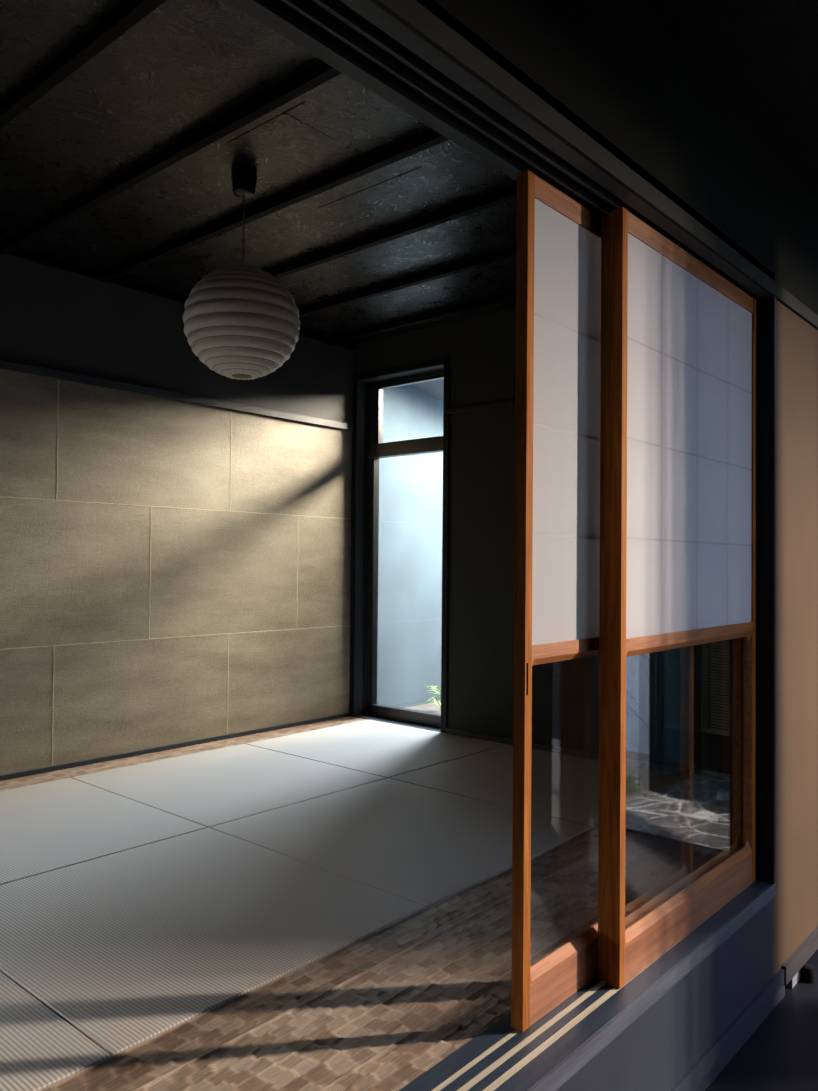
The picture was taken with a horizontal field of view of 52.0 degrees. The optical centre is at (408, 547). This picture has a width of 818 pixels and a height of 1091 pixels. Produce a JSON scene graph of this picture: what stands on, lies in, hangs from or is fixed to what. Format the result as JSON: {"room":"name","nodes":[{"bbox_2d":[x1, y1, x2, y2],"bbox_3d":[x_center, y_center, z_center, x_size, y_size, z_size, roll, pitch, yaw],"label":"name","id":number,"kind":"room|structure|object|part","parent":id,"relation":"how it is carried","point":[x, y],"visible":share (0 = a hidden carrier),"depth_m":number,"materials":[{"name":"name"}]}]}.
{"room":"traditional dwelling","nodes":[
{"label":"traditional dwelling","id":0,"kind":"room"},
{"bbox_2d":[0,254,352,779],"bbox_3d":[-2.275,-0.107,3.448,0.156,2.900,5.590,0,-1,41],"label":"wall","id":1,"kind":"structure","parent":0,"point":[71,572],"depth_m":4.41,"materials":[{"name":"beige paint"}]},
{"bbox_2d":[0,713,349,780],"bbox_3d":[-1.720,1.050,3.955,0.012,0.021,4.050,0,-1,41],"label":"baseboard","id":2,"kind":"structure","parent":1,"relation":"attached to","point":[189,743],"depth_m":4.41,"materials":[{"name":"brown wood"}]},
{"bbox_2d":[0,380,350,765],"bbox_3d":[-2.156,0.105,3.471,0.002,1.840,5.390,0,-1,41],"label":"seam","id":3,"kind":"structure","parent":1,"relation":"attached to","point":[149,638],"depth_m":4.39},
{"bbox_2d":[8,248,355,349],"bbox_3d":[-2.133,-1.367,3.489,0.030,0.035,5.390,0,-1,41],"label":"crown molding","id":4,"kind":"structure","parent":1,"relation":"attached to","point":[21,253],"depth_m":4.24,"materials":[{"name":"black wood"}]},
{"bbox_2d":[0,0,516,343],"bbox_3d":[-1.108,-1.477,2.589,3.060,0.170,5.680,0,-1,41],"label":"ceiling","id":5,"kind":"structure","parent":0,"point":[185,65],"depth_m":3.05,"materials":[{"name":"black wood"}]},
{"bbox_2d":[0,0,165,128],"bbox_3d":[-1.104,-1.374,2.497,2.874,0.044,0.034,0,-1,41],"label":"beam","id":6,"kind":"structure","parent":5,"relation":"attached to","point":[129,13],"depth_m":2.32,"materials":[{"name":"black wood"}]},
{"bbox_2d":[0,60,340,254],"bbox_3d":[-0.776,-1.364,2.871,2.874,0.044,0.034,0,-1,41],"label":"beam","id":7,"kind":"structure","parent":5,"relation":"attached to","point":[320,72],"depth_m":2.84,"materials":[{"name":"black wood"}]},
{"bbox_2d":[182,164,299,379],"bbox_3d":[-0.606,-0.999,3.057,0.419,0.761,0.418,1,-1,-32],"label":"paper lantern","id":8,"kind":"object","parent":5,"relation":"hanging from","point":[241,322],"visible":1,"depth_m":2.91,"materials":[{"name":"white paper"}]},
{"bbox_3d":[-0.607,-0.815,3.052,0.422,0.394,0.421,0,-1,41],"label":"lamp shade","id":9,"kind":"part","parent":8,"relation":"part of","materials":[{"name":"white paper"}]},
{"bbox_3d":[-0.604,-1.139,3.059,0.006,0.300,0.007,0,-1,41],"label":"cord","id":10,"kind":"part","parent":8,"relation":"part of","materials":[{"name":"grey plastic"}]},
{"bbox_2d":[98,128,448,282],"bbox_3d":[-0.454,-1.355,3.240,2.874,0.044,0.034,0,-1,41],"label":"beam","id":11,"kind":"structure","parent":5,"relation":"attached to","point":[424,140],"depth_m":3.23,"materials":[{"name":"black wood"}]},
{"bbox_2d":[226,101,421,207],"bbox_3d":[-0.345,-1.378,2.997,0.553,0.002,0.565,0,-1,41],"label":"joint","id":12,"kind":"object","parent":5,"relation":"attached to","point":[304,101],"visible":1,"depth_m":2.81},
{"bbox_2d":[265,183,516,278],"bbox_3d":[-0.116,-1.344,3.626,2.874,0.044,0.034,0,-1,41],"label":"beam","id":13,"kind":"structure","parent":5,"relation":"attached to","point":[508,193],"depth_m":3.54,"materials":[{"name":"black wood"}]},
{"bbox_2d":[298,245,515,316],"bbox_3d":[0.218,-1.334,4.008,2.874,0.044,0.034,0,-1,41],"label":"beam","id":14,"kind":"structure","parent":5,"relation":"attached to","point":[509,252],"depth_m":4.16,"materials":[{"name":"black wood"}]},
{"bbox_2d":[325,290,515,344],"bbox_3d":[0.560,-1.324,4.399,2.874,0.044,0.034,0,-1,41],"label":"beam","id":15,"kind":"structure","parent":5,"relation":"attached to","point":[509,296],"depth_m":4.78,"materials":[{"name":"black wood"}]},
{"bbox_2d":[349,308,717,781],"bbox_3d":[0.747,-0.058,4.611,3.175,2.900,0.140,0,-1,41],"label":"wall","id":16,"kind":"structure","parent":0,"point":[481,350],"depth_m":4.74,"materials":[{"name":"black paint"}]},
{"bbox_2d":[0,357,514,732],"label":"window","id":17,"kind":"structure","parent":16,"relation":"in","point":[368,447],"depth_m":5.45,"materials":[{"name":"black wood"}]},
{"bbox_3d":[-0.050,1.098,5.248,0.736,0.006,0.104,0,-1,41],"label":"sill","id":18,"kind":"part","parent":17,"relation":"part of","materials":[{"name":"wood"}]},
{"bbox_3d":[0.030,-0.869,5.320,0.630,0.385,0.038,0,-1,41],"label":"transom frame","id":19,"kind":"part","parent":17,"relation":"part of","materials":[{"name":"black metal"}]},
{"bbox_2d":[446,728,717,781],"bbox_3d":[0.982,1.073,4.274,2.020,0.030,0.012,0,-1,41],"label":"baseboard","id":20,"kind":"structure","parent":16,"relation":"attached to","point":[650,766],"depth_m":4.36,"materials":[{"name":"black wood"}]},
{"bbox_2d":[416,0,817,1090],"bbox_3d":[0.157,-0.094,1.613,0.114,3.150,5.630,0,-1,41],"label":"wall","id":21,"kind":"structure","parent":0,"point":[613,64],"depth_m":2.37,"materials":[{"name":"black paint"}]},
{"bbox_2d":[225,0,774,298],"bbox_3d":[-0.297,-0.882,1.141,0.170,0.080,4.290,0,-1,41],"label":"lintel","id":22,"kind":"object","parent":21,"relation":"attached to","point":[359,39],"visible":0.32,"depth_m":1.57,"materials":[{"name":"black wood"}]},
{"bbox_2d":[399,880,773,1090],"bbox_3d":[-0.322,1.043,1.105,0.181,0.050,4.280,0,-1,41],"label":"sill","id":23,"kind":"structure","parent":21,"relation":"on","point":[552,1056],"depth_m":1.79,"materials":[{"name":"black wood"}]},
{"bbox_2d":[432,882,752,1090],"bbox_3d":[-0.330,1.021,1.099,0.088,0.005,4.260,0,-1,41],"label":"track","id":24,"kind":"object","parent":23,"relation":"on","point":[592,1007],"visible":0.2,"depth_m":1.75,"materials":[{"name":"beige wood"}]},
{"bbox_2d":[608,207,755,988],"bbox_3d":[0.797,0.122,2.350,0.030,1.858,0.923,0,-1,41],"label":"door","id":25,"kind":"structure","parent":24,"relation":"on","point":[683,457],"depth_m":2.24,"materials":[{"name":"white paper"}]},
{"bbox_3d":[0.792,0.607,2.341,0.027,0.706,0.870,0,-1,41],"label":"glass frame","id":26,"kind":"part","parent":25,"relation":"part of","materials":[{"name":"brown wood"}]},
{"bbox_3d":[0.789,1.004,2.334,0.028,0.092,0.870,0,-1,41],"label":"rail","id":27,"kind":"part","parent":25,"relation":"part of","materials":[{"name":"brown wood"}]},
{"bbox_3d":[0.808,-0.264,2.351,0.001,0.988,0.870,0,-1,41],"label":"paper panel","id":28,"kind":"part","parent":25,"relation":"part of","materials":[{"name":"white paper"}]},
{"bbox_3d":[0.796,0.242,2.348,0.028,0.026,0.870,0,-1,41],"label":"rail","id":29,"kind":"part","parent":25,"relation":"part of","materials":[{"name":"brown wood"}]},
{"bbox_3d":[0.805,-0.782,2.367,0.028,0.049,0.870,0,-1,41],"label":"rail","id":30,"kind":"part","parent":25,"relation":"part of","materials":[{"name":"brown wood"}]},
{"bbox_2d":[718,296,775,883],"bbox_3d":[1.102,0.129,2.727,0.177,1.862,0.040,0,-1,41],"label":"post","id":31,"kind":"object","parent":23,"relation":"on","point":[765,862],"visible":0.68,"depth_m":2.68,"materials":[{"name":"black wood"}]},
{"bbox_2d":[371,0,817,329],"bbox_3d":[0.211,-0.852,1.585,0.010,0.045,5.630,0,-1,41],"label":"lintel","id":32,"kind":"object","parent":21,"relation":"attached to","point":[410,13],"visible":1,"depth_m":1.70,"materials":[{"name":"black wood"}]},
{"bbox_2d":[511,170,693,1031],"bbox_3d":[0.537,0.116,2.156,0.031,1.858,0.903,0,-1,41],"label":"door","id":33,"kind":"structure","parent":21,"relation":"in","point":[558,380],"depth_m":1.91,"materials":[{"name":"white paper"}]},
{"bbox_3d":[0.529,0.999,2.140,0.028,0.092,0.850,0,-1,41],"label":"rail","id":34,"kind":"part","parent":33,"relation":"part of","materials":[{"name":"brown wood"}]},
{"bbox_3d":[0.536,0.236,2.154,0.028,0.026,0.850,0,-1,41],"label":"rail","id":35,"kind":"part","parent":33,"relation":"part of","materials":[{"name":"brown wood"}]},
{"bbox_3d":[0.548,-0.270,2.157,0.001,0.988,0.850,0,-1,41],"label":"paper panel","id":36,"kind":"part","parent":33,"relation":"part of","materials":[{"name":"white paper"}]},
{"bbox_3d":[0.545,-0.788,2.173,0.028,0.049,0.850,0,-1,41],"label":"rail","id":37,"kind":"part","parent":33,"relation":"part of","materials":[{"name":"brown wood"}]},
{"bbox_3d":[0.532,0.601,2.147,0.027,0.706,0.850,0,-1,41],"label":"glass frame","id":38,"kind":"part","parent":33,"relation":"part of","materials":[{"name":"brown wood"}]},
{"bbox_2d":[528,883,775,1090],"bbox_3d":[-0.252,1.038,1.043,0.006,0.039,4.280,0,-1,41],"label":"sill","id":39,"kind":"structure","parent":21,"relation":"on","point":[568,1067],"depth_m":1.95,"materials":[{"name":"grey metal"}]},
{"bbox_2d":[598,212,742,981],"bbox_3d":[0.775,0.122,2.377,0.030,1.858,0.910,0,-1,41],"label":"door","id":40,"kind":"structure","parent":21,"relation":"in","point":[606,220],"depth_m":2.04,"materials":[{"name":"brown wood"}]},
{"bbox_3d":[0.770,0.607,2.368,0.027,0.706,0.857,0,-1,41],"label":"glass frame","id":41,"kind":"part","parent":40,"relation":"part of","materials":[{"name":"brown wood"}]},
{"bbox_2d":[671,926,817,1090],"bbox_3d":[0.192,1.353,1.544,0.015,0.060,5.630,0,-1,41],"label":"baseboard","id":42,"kind":"structure","parent":21,"relation":"attached to","point":[716,1050],"depth_m":2.47,"materials":[{"name":"paint"}]},
{"bbox_2d":[641,0,817,200],"bbox_3d":[1.007,-1.389,1.049,2.150,0.165,6.150,0,-1,41],"label":"ceiling","id":43,"kind":"structure","parent":0,"point":[762,55],"depth_m":2.20,"materials":[{"name":"black wood"}]},
{"bbox_2d":[705,949,817,1090],"bbox_3d":[0.878,1.475,0.841,2.100,0.098,5.780,0,-1,41],"label":"floor","id":44,"kind":"structure","parent":0,"point":[781,1054],"depth_m":2.42,"materials":[{"name":"concrete"}]},
{"bbox_2d":[785,971,798,988],"bbox_3d":[1.282,1.442,2.823,0.038,0.049,0.075,0,-1,41],"label":"block","id":45,"kind":"object","parent":44,"relation":"on","point":[795,979],"visible":0.29,"depth_m":2.79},
{"bbox_2d":[800,963,814,983],"bbox_3d":[1.350,1.442,2.841,0.048,0.049,0.048,0,-1,41],"label":"door stop","id":46,"kind":"object","parent":44,"relation":"on","point":[807,972],"visible":0.94,"depth_m":2.82,"materials":[{"name":"black rubber"}]},
{"bbox_3d":[-1.173,1.214,2.522,3.100,0.245,5.700,0,-1,41],"label":"floor","id":47,"kind":"structure","parent":0,"visible":0},
{"bbox_2d":[0,972,109,1090],"bbox_3d":[-1.331,1.046,1.677,1.069,0.054,0.986,0,-1,41],"label":"mat","id":48,"kind":"object","parent":47,"relation":"on","point":[39,1049],"visible":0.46,"depth_m":1.72,"materials":[{"name":"beige wicker"}]},
{"bbox_2d":[0,778,206,884],"bbox_3d":[-1.484,1.072,3.132,1.063,0.054,0.990,0,-1,41],"label":"mat","id":49,"kind":"object","parent":47,"relation":"on","point":[45,827],"visible":0.73,"depth_m":3.15,"materials":[{"name":"grey wicker"}]},
{"bbox_2d":[0,716,367,790],"bbox_3d":[-1.696,1.059,3.840,0.176,0.005,4.190,0,-1,41],"label":"floor","id":50,"kind":"structure","parent":47,"relation":"on","point":[145,758],"depth_m":4.33,"materials":[{"name":"brown wood"}]},
{"bbox_2d":[0,828,425,1056],"bbox_3d":[-0.676,1.066,2.426,1.069,0.054,0.990,0,-1,41],"label":"mat","id":51,"kind":"object","parent":47,"relation":"on","point":[126,948],"visible":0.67,"depth_m":2.29,"materials":[{"name":"grey wicker"}]},
{"bbox_2d":[72,744,385,827],"bbox_3d":[-0.829,1.091,3.881,1.063,0.054,0.987,0,-1,41],"label":"mat","id":52,"kind":"object","parent":47,"relation":"on","point":[210,788],"visible":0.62,"depth_m":3.80,"materials":[{"name":"grey wicker"}]},
{"bbox_2d":[246,719,507,777],"bbox_3d":[-0.175,1.111,4.629,1.063,0.054,0.985,0,-1,41],"label":"mat","id":53,"kind":"object","parent":47,"relation":"on","point":[384,749],"visible":0.62,"depth_m":4.56,"materials":[{"name":"white wicker"}]},
{"bbox_2d":[39,779,717,1090],"bbox_3d":[0.181,1.046,2.199,0.510,0.005,4.190,0,-1,41],"label":"floor","id":54,"kind":"structure","parent":47,"relation":"on","point":[378,1011],"depth_m":1.95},
{"bbox_2d":[210,778,593,907],"bbox_3d":[-0.021,1.086,3.175,1.069,0.054,0.987,0,-1,41],"label":"mat","id":55,"kind":"object","parent":47,"relation":"on","point":[426,846],"visible":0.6,"depth_m":3.08,"materials":[{"name":"grey wicker"}]},
{"bbox_2d":[390,745,697,827],"bbox_3d":[0.632,1.105,3.922,1.069,0.054,0.985,0,-1,41],"label":"mat","id":56,"kind":"object","parent":47,"relation":"on","point":[564,787],"visible":0.62,"depth_m":3.85,"materials":[{"name":"grey wicker"}]},
{"label":"outside","id":57,"kind":"structure","parent":0,"visible":0},
{"bbox_2d":[405,702,440,713],"bbox_3d":[2.202,1.475,7.025,3.550,0.250,5.470,0,-1,41],"label":"yard","id":58,"kind":"structure","parent":57,"point":[430,707],"depth_m":6.92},
{"bbox_2d":[377,384,442,707],"bbox_3d":[0.800,-0.720,8.023,0.150,4.650,5.900,0,-1,41],"label":"wall","id":59,"kind":"structure","parent":58,"relation":"on","point":[410,486],"depth_m":7.00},
{"bbox_2d":[413,379,443,401],"bbox_3d":[0.875,-1.174,7.604,0.520,1.045,4.450,0,-1,41],"label":"eave","id":60,"kind":"object","parent":59,"relation":"attached to","point":[435,388],"depth_m":7.05},
{"bbox_2d":[424,686,440,711],"bbox_3d":[0.230,1.220,6.768,0.296,0.216,0.279,0,-1,11],"label":"leafy plant","id":61,"kind":"object","parent":58,"relation":"on","point":[428,686],"visible":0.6,"depth_m":6.78,"materials":[{"name":"green plant"}]}
]}

